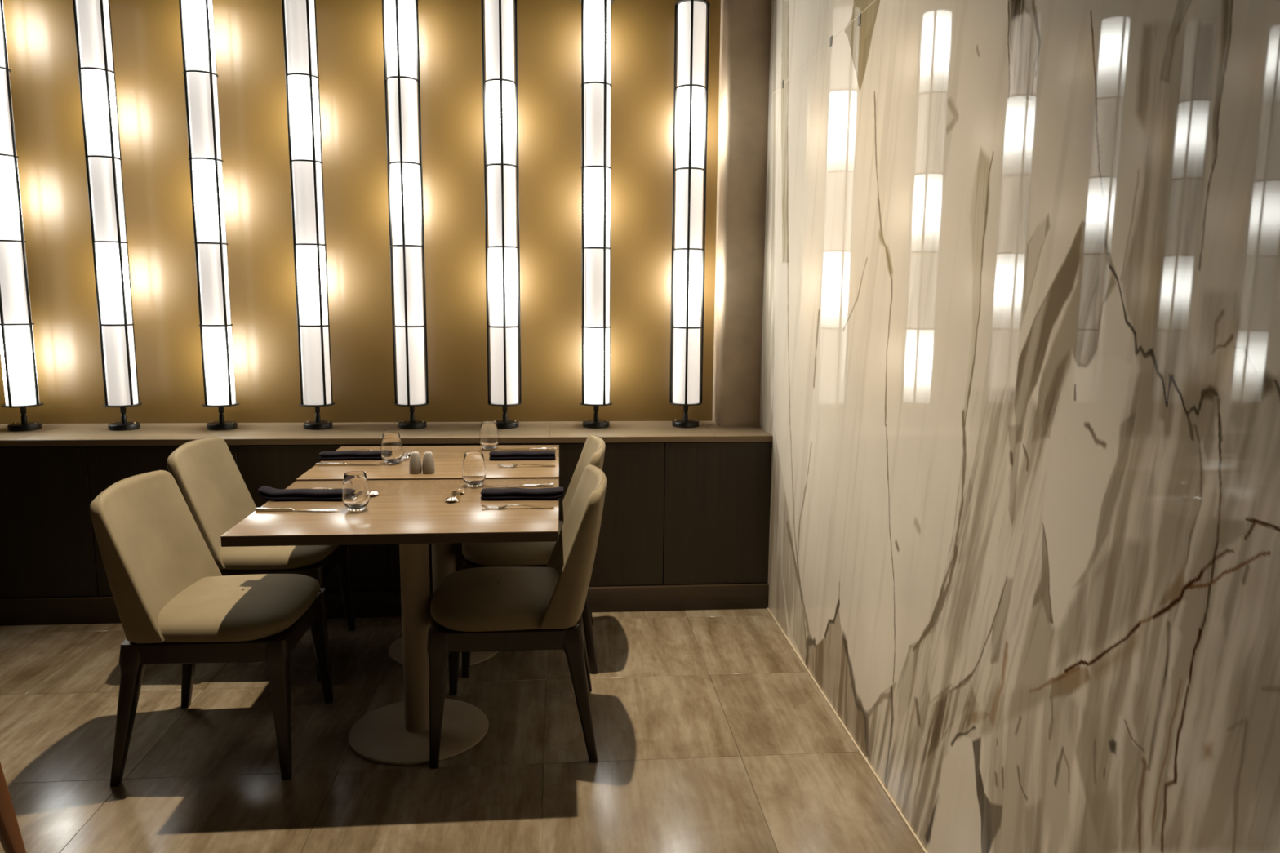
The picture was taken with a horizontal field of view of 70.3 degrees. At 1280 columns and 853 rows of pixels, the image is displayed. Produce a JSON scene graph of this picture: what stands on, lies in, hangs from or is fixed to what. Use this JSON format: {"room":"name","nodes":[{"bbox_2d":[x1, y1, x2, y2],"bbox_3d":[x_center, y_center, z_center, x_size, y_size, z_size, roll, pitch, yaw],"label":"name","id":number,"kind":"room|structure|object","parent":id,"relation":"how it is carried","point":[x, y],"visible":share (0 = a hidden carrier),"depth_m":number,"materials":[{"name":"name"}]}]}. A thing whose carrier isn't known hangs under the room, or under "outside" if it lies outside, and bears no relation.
{"room":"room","nodes":[
{"label":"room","id":0,"kind":"room"},
{"bbox_2d":[0,0,720,423],"bbox_3d":[-2.429,-1.421,4.075,6.020,4.400,0.172,0,9,-5],"label":"wall","id":1,"kind":"structure","parent":0,"point":[41,38],"depth_m":4.16,"materials":[{"name":"gold metal"}]},
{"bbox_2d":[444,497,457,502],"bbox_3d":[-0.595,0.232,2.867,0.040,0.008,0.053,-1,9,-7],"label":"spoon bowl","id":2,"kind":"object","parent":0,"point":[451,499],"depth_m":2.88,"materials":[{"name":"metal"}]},
{"bbox_2d":[0,608,924,852],"bbox_3d":[-2.142,1.306,0.948,6.020,0.050,7.100,0,9,-5],"label":"floor","id":3,"kind":"structure","parent":0,"point":[712,734],"depth_m":2.79,"materials":[{"name":"beige tile"}]},
{"bbox_2d":[0,761,26,852],"bbox_3d":[-1.770,0.704,1.963,0.553,0.842,0.524,3,9,18],"label":"dining chair","id":4,"kind":"object","parent":3,"relation":"on","point":[11,837],"visible":1,"depth_m":2.15,"materials":[{"name":"brown wood"}]},
{"bbox_2d":[89,470,333,786],"bbox_3d":[-1.304,0.578,2.822,0.553,0.842,0.524,0,9,-5],"label":"dining chair","id":5,"kind":"object","parent":3,"relation":"on","point":[174,603],"visible":1,"depth_m":2.65,"materials":[{"name":"beige fabric"}]},
{"bbox_2d":[167,435,355,681],"bbox_3d":[-1.436,0.476,3.488,0.553,0.842,0.524,0,9,-5],"label":"dining chair","id":6,"kind":"object","parent":3,"relation":"on","point":[205,471],"visible":0.52,"depth_m":3.36,"materials":[{"name":"beige fabric"}]},
{"bbox_2d":[236,444,388,591],"bbox_3d":[-1.417,0.366,4.107,0.604,0.650,0.440,0,9,-5],"label":"base cabinet","id":7,"kind":"object","parent":3,"relation":"on","point":[274,466],"visible":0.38,"depth_m":3.85,"materials":[{"name":"brown wood"}]},
{"bbox_2d":[220,478,559,765],"bbox_3d":[-0.713,0.615,2.896,0.909,0.757,0.713,0,9,-5],"label":"dining table","id":8,"kind":"object","parent":3,"relation":"on","point":[412,515],"visible":0.93,"depth_m":2.82,"materials":[{"name":"brown wood"}]},
{"bbox_2d":[254,506,338,511],"bbox_3d":[-1.030,0.250,2.726,0.250,0.009,0.018,1,9,2],"label":"table knife","id":9,"kind":"object","parent":8,"relation":"on","point":[258,508],"visible":1,"depth_m":2.72,"materials":[{"name":"silver metal"}]},
{"bbox_2d":[257,485,342,500],"bbox_3d":[-1.057,0.211,2.882,0.286,0.038,0.072,0,9,-2],"label":"napkin","id":10,"kind":"object","parent":8,"relation":"on","point":[268,493],"visible":0.89,"depth_m":2.86,"materials":[{"name":"black fabric"}]},
{"bbox_2d":[342,471,369,511],"bbox_3d":[-0.858,0.197,2.742,0.081,0.114,0.081,0,9,-5],"label":"tumbler","id":11,"kind":"object","parent":8,"relation":"on","point":[355,489],"visible":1,"depth_m":2.71,"materials":[{"name":"clear glass"}]},
{"bbox_2d":[369,491,378,496],"bbox_3d":[-0.868,0.227,2.883,0.040,0.009,0.165,1,9,1],"label":"spoon","id":12,"kind":"object","parent":8,"relation":"on","point":[371,493],"visible":0.47,"depth_m":2.95,"materials":[{"name":"silver metal"}]},
{"bbox_2d":[444,491,457,502],"bbox_3d":[-0.602,0.224,2.922,0.040,0.009,0.165,-1,9,-7],"label":"spoon","id":13,"kind":"object","parent":8,"relation":"on","point":[452,499],"visible":1,"depth_m":2.88,"materials":[{"name":"silver metal"}]},
{"bbox_2d":[454,488,464,502],"bbox_3d":[-0.583,0.223,2.931,0.024,0.011,0.160,0,9,-6],"label":"fork","id":14,"kind":"object","parent":8,"relation":"on","point":[459,493],"visible":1,"depth_m":2.91,"materials":[{"name":"silver metal"}]},
{"bbox_2d":[462,451,485,487],"bbox_3d":[-0.564,0.147,3.087,0.081,0.114,0.081,0,9,-5],"label":"tumbler","id":15,"kind":"object","parent":8,"relation":"on","point":[473,468],"visible":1,"depth_m":3.06,"materials":[{"name":"clear glass"}]},
{"bbox_2d":[481,504,554,509],"bbox_3d":[-0.374,0.246,2.787,0.220,0.011,0.033,0,9,-3],"label":"fork","id":16,"kind":"object","parent":8,"relation":"on","point":[482,505],"visible":1,"depth_m":2.78,"materials":[{"name":"silver metal"}]},
{"bbox_2d":[484,483,553,488],"bbox_3d":[-0.411,0.201,3.081,0.235,0.009,0.018,-1,9,-10],"label":"table knife","id":17,"kind":"object","parent":8,"relation":"on","point":[541,484],"visible":1,"depth_m":3.08,"materials":[{"name":"silver metal"}]},
{"bbox_2d":[480,487,563,499],"bbox_3d":[-0.377,0.215,2.919,0.261,0.031,0.072,0,9,-3],"label":"napkin","id":18,"kind":"object","parent":8,"relation":"on","point":[553,493],"visible":1,"depth_m":2.89,"materials":[{"name":"black fabric"}]},
{"bbox_2d":[295,444,559,670],"bbox_3d":[-0.773,0.508,3.575,0.909,0.763,0.666,0,9,-5],"label":"dining table","id":19,"kind":"object","parent":3,"relation":"on","point":[448,460],"visible":0.39,"depth_m":3.47,"materials":[{"name":"brown wood"}]},
{"bbox_2d":[315,462,382,465],"bbox_3d":[-1.089,0.141,3.404,0.245,0.009,0.019,0,9,-2],"label":"table knife","id":20,"kind":"object","parent":19,"relation":"on","point":[317,464],"visible":1,"depth_m":3.40,"materials":[{"name":"silver metal"}]},
{"bbox_2d":[318,450,382,460],"bbox_3d":[-1.104,0.111,3.530,0.266,0.028,0.072,0,9,-6],"label":"napkin","id":21,"kind":"object","parent":19,"relation":"on","point":[347,455],"visible":0.84,"depth_m":3.50,"materials":[{"name":"black fabric"}]},
{"bbox_2d":[337,449,371,451],"bbox_3d":[-1.127,0.099,3.674,0.215,0.011,0.032,0,9,-3],"label":"fork","id":22,"kind":"object","parent":19,"relation":"on","point":[352,450],"visible":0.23,"depth_m":3.67,"materials":[{"name":"silver metal"}]},
{"bbox_2d":[380,432,402,464],"bbox_3d":[-0.941,0.084,3.438,0.081,0.114,0.081,0,9,-5],"label":"tumbler","id":23,"kind":"object","parent":19,"relation":"on","point":[391,449],"visible":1,"depth_m":3.41,"materials":[{"name":"clear glass"}]},
{"bbox_2d":[400,452,411,461],"bbox_3d":[-0.920,0.118,3.562,0.040,0.009,0.165,0,9,-1],"label":"spoon","id":24,"kind":"object","parent":19,"relation":"on","point":[406,453],"visible":0.75,"depth_m":3.58,"materials":[{"name":"silver metal"}]},
{"bbox_2d":[408,451,422,474],"bbox_3d":[-0.808,0.129,3.266,0.045,0.078,0.045,0,9,-5],"label":"shaker","id":25,"kind":"object","parent":19,"relation":"on","point":[415,463],"visible":1,"depth_m":3.25,"materials":[{"name":"beige ceramic"}]},
{"bbox_2d":[422,451,435,474],"bbox_3d":[-0.761,0.129,3.268,0.045,0.078,0.045,0,9,-5],"label":"shaker","id":26,"kind":"object","parent":19,"relation":"on","point":[428,464],"visible":1,"depth_m":3.25,"materials":[{"name":"beige ceramic"}]},
{"bbox_2d":[479,421,498,450],"bbox_3d":[-0.623,0.039,3.755,0.081,0.114,0.081,0,9,-5],"label":"tumbler","id":27,"kind":"object","parent":19,"relation":"on","point":[489,433],"visible":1,"depth_m":3.73,"materials":[{"name":"clear glass"}]},
{"bbox_2d":[488,450,555,459],"bbox_3d":[-0.460,0.112,3.559,0.255,0.028,0.072,0,9,-5],"label":"napkin","id":28,"kind":"object","parent":19,"relation":"on","point":[513,455],"visible":1,"depth_m":3.53,"materials":[{"name":"black fabric"}]},
{"bbox_2d":[497,463,555,467],"bbox_3d":[-0.425,0.146,3.404,0.215,0.011,0.032,0,9,-6],"label":"fork","id":29,"kind":"object","parent":19,"relation":"on","point":[507,466],"visible":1,"depth_m":3.40,"materials":[{"name":"silver metal"}]},
{"bbox_2d":[498,447,556,450],"bbox_3d":[-0.464,0.093,3.754,0.235,0.009,0.019,0,9,-4],"label":"table knife","id":30,"kind":"object","parent":19,"relation":"on","point":[540,448],"visible":1,"depth_m":3.75,"materials":[{"name":"silver metal"}]},
{"bbox_2d":[386,443,526,590],"bbox_3d":[-0.815,0.363,4.160,0.604,0.650,0.440,0,9,-5],"label":"base cabinet","id":31,"kind":"object","parent":3,"relation":"on","point":[393,550],"visible":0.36,"depth_m":3.96,"materials":[{"name":"brown wood"}]},
{"bbox_2d":[426,464,606,768],"bbox_3d":[-0.387,0.568,2.935,0.553,0.842,0.524,0,9,-5],"label":"dining chair","id":32,"kind":"object","parent":3,"relation":"on","point":[495,608],"visible":1,"depth_m":2.72,"materials":[{"name":"beige fabric"}]},
{"bbox_2d":[460,434,605,678],"bbox_3d":[-0.415,0.472,3.571,0.553,0.842,0.524,0,9,-5],"label":"dining chair","id":33,"kind":"object","parent":3,"relation":"on","point":[532,554],"visible":0.34,"depth_m":3.37,"materials":[{"name":"beige fabric"}]},
{"bbox_2d":[526,442,664,586],"bbox_3d":[-0.213,0.360,4.213,0.604,0.650,0.440,0,9,-5],"label":"base cabinet","id":34,"kind":"object","parent":3,"relation":"on","point":[629,551],"visible":0.61,"depth_m":4.01,"materials":[{"name":"brown wood"}]},
{"bbox_2d":[662,441,771,584],"bbox_3d":[0.325,0.357,4.260,0.477,0.650,0.440,0,9,-5],"label":"base cabinet","id":35,"kind":"object","parent":3,"relation":"on","point":[717,495],"visible":0.92,"depth_m":4.04,"materials":[{"name":"brown wood"}]},
{"bbox_2d":[759,0,1279,852],"bbox_3d":[0.979,-0.909,0.886,0.252,4.400,7.100,0,9,-5],"label":"wall","id":36,"kind":"structure","parent":0,"point":[1020,393],"depth_m":1.79,"materials":[{"name":"white stone"}]},
{"bbox_2d":[0,582,768,626],"bbox_3d":[-2.411,0.779,3.869,6.000,0.112,0.060,0,9,-5],"label":"baseboard","id":37,"kind":"structure","parent":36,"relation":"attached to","point":[379,603],"depth_m":3.96,"materials":[{"name":"black wood"}]},
{"bbox_2d":[712,0,771,426],"bbox_3d":[0.473,-1.798,4.089,0.192,3.610,0.193,0,9,-5],"label":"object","id":38,"kind":"structure","parent":36,"relation":"attached to","point":[744,24],"depth_m":4.13,"materials":[{"name":"beige paint"}]},
{"bbox_2d":[766,608,927,852],"bbox_3d":[0.860,1.309,0.908,0.007,0.005,6.499,0,9,-5],"label":"baseboard","id":39,"kind":"structure","parent":36,"relation":"attached to","point":[769,611],"depth_m":2.86,"materials":[{"name":"beige"}]},
{"bbox_3d":[-4.169,0.379,3.866,2.501,0.650,0.440,0,9,-5],"label":"trim","id":40,"kind":"structure","parent":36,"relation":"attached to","visible":0},
{"bbox_2d":[0,421,773,446],"bbox_3d":[-2.423,0.034,3.974,6.000,0.026,0.464,0,9,-5],"label":"countertop","id":41,"kind":"structure","parent":40,"relation":"on","point":[536,432],"depth_m":3.98,"materials":[{"name":"brown wood"}]},
{"bbox_2d":[0,0,43,431],"bbox_3d":[-2.709,-0.972,3.864,0.154,1.991,0.154,1,9,5],"label":"lamp","id":42,"kind":"object","parent":41,"relation":"on","point":[16,335],"visible":1,"depth_m":3.88,"materials":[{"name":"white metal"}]},
{"bbox_2d":[72,0,142,431],"bbox_3d":[-2.290,-0.974,3.901,0.154,1.991,0.154,5,10,30],"label":"lamp","id":43,"kind":"object","parent":41,"relation":"on","point":[92,18],"visible":1,"depth_m":3.86,"materials":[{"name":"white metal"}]},
{"bbox_2d":[178,0,239,430],"bbox_3d":[-1.871,-0.977,3.938,0.154,1.991,0.154,6,10,31],"label":"lamp","id":44,"kind":"object","parent":41,"relation":"on","point":[197,18],"visible":1,"depth_m":3.90,"materials":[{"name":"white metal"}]},
{"bbox_2d":[281,0,334,430],"bbox_3d":[-1.453,-0.979,3.974,0.154,1.991,0.154,8,12,42],"label":"lamp","id":45,"kind":"object","parent":41,"relation":"on","point":[299,16],"visible":1,"depth_m":3.93,"materials":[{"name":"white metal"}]},
{"bbox_2d":[382,0,429,429],"bbox_3d":[-1.034,-0.981,4.011,0.154,1.991,0.154,0,9,-3],"label":"lamp","id":46,"kind":"object","parent":41,"relation":"on","point":[404,143],"visible":1,"depth_m":3.97,"materials":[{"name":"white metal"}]},
{"bbox_2d":[480,0,521,428],"bbox_3d":[-0.615,-0.983,4.048,0.154,1.991,0.154,-1,9,-11],"label":"lamp","id":47,"kind":"object","parent":41,"relation":"on","point":[500,82],"visible":0.99,"depth_m":4.00,"materials":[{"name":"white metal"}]},
{"bbox_2d":[578,0,613,428],"bbox_3d":[-0.196,-0.985,4.084,0.154,1.991,0.154,-5,10,-34],"label":"lamp","id":48,"kind":"object","parent":41,"relation":"on","point":[596,85],"visible":1,"depth_m":4.03,"materials":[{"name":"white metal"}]},
{"bbox_2d":[669,0,710,427],"bbox_3d":[0.222,-0.987,4.121,0.154,1.991,0.154,1,9,3],"label":"lamp","id":49,"kind":"object","parent":41,"relation":"on","point":[691,88],"visible":1,"depth_m":4.08,"materials":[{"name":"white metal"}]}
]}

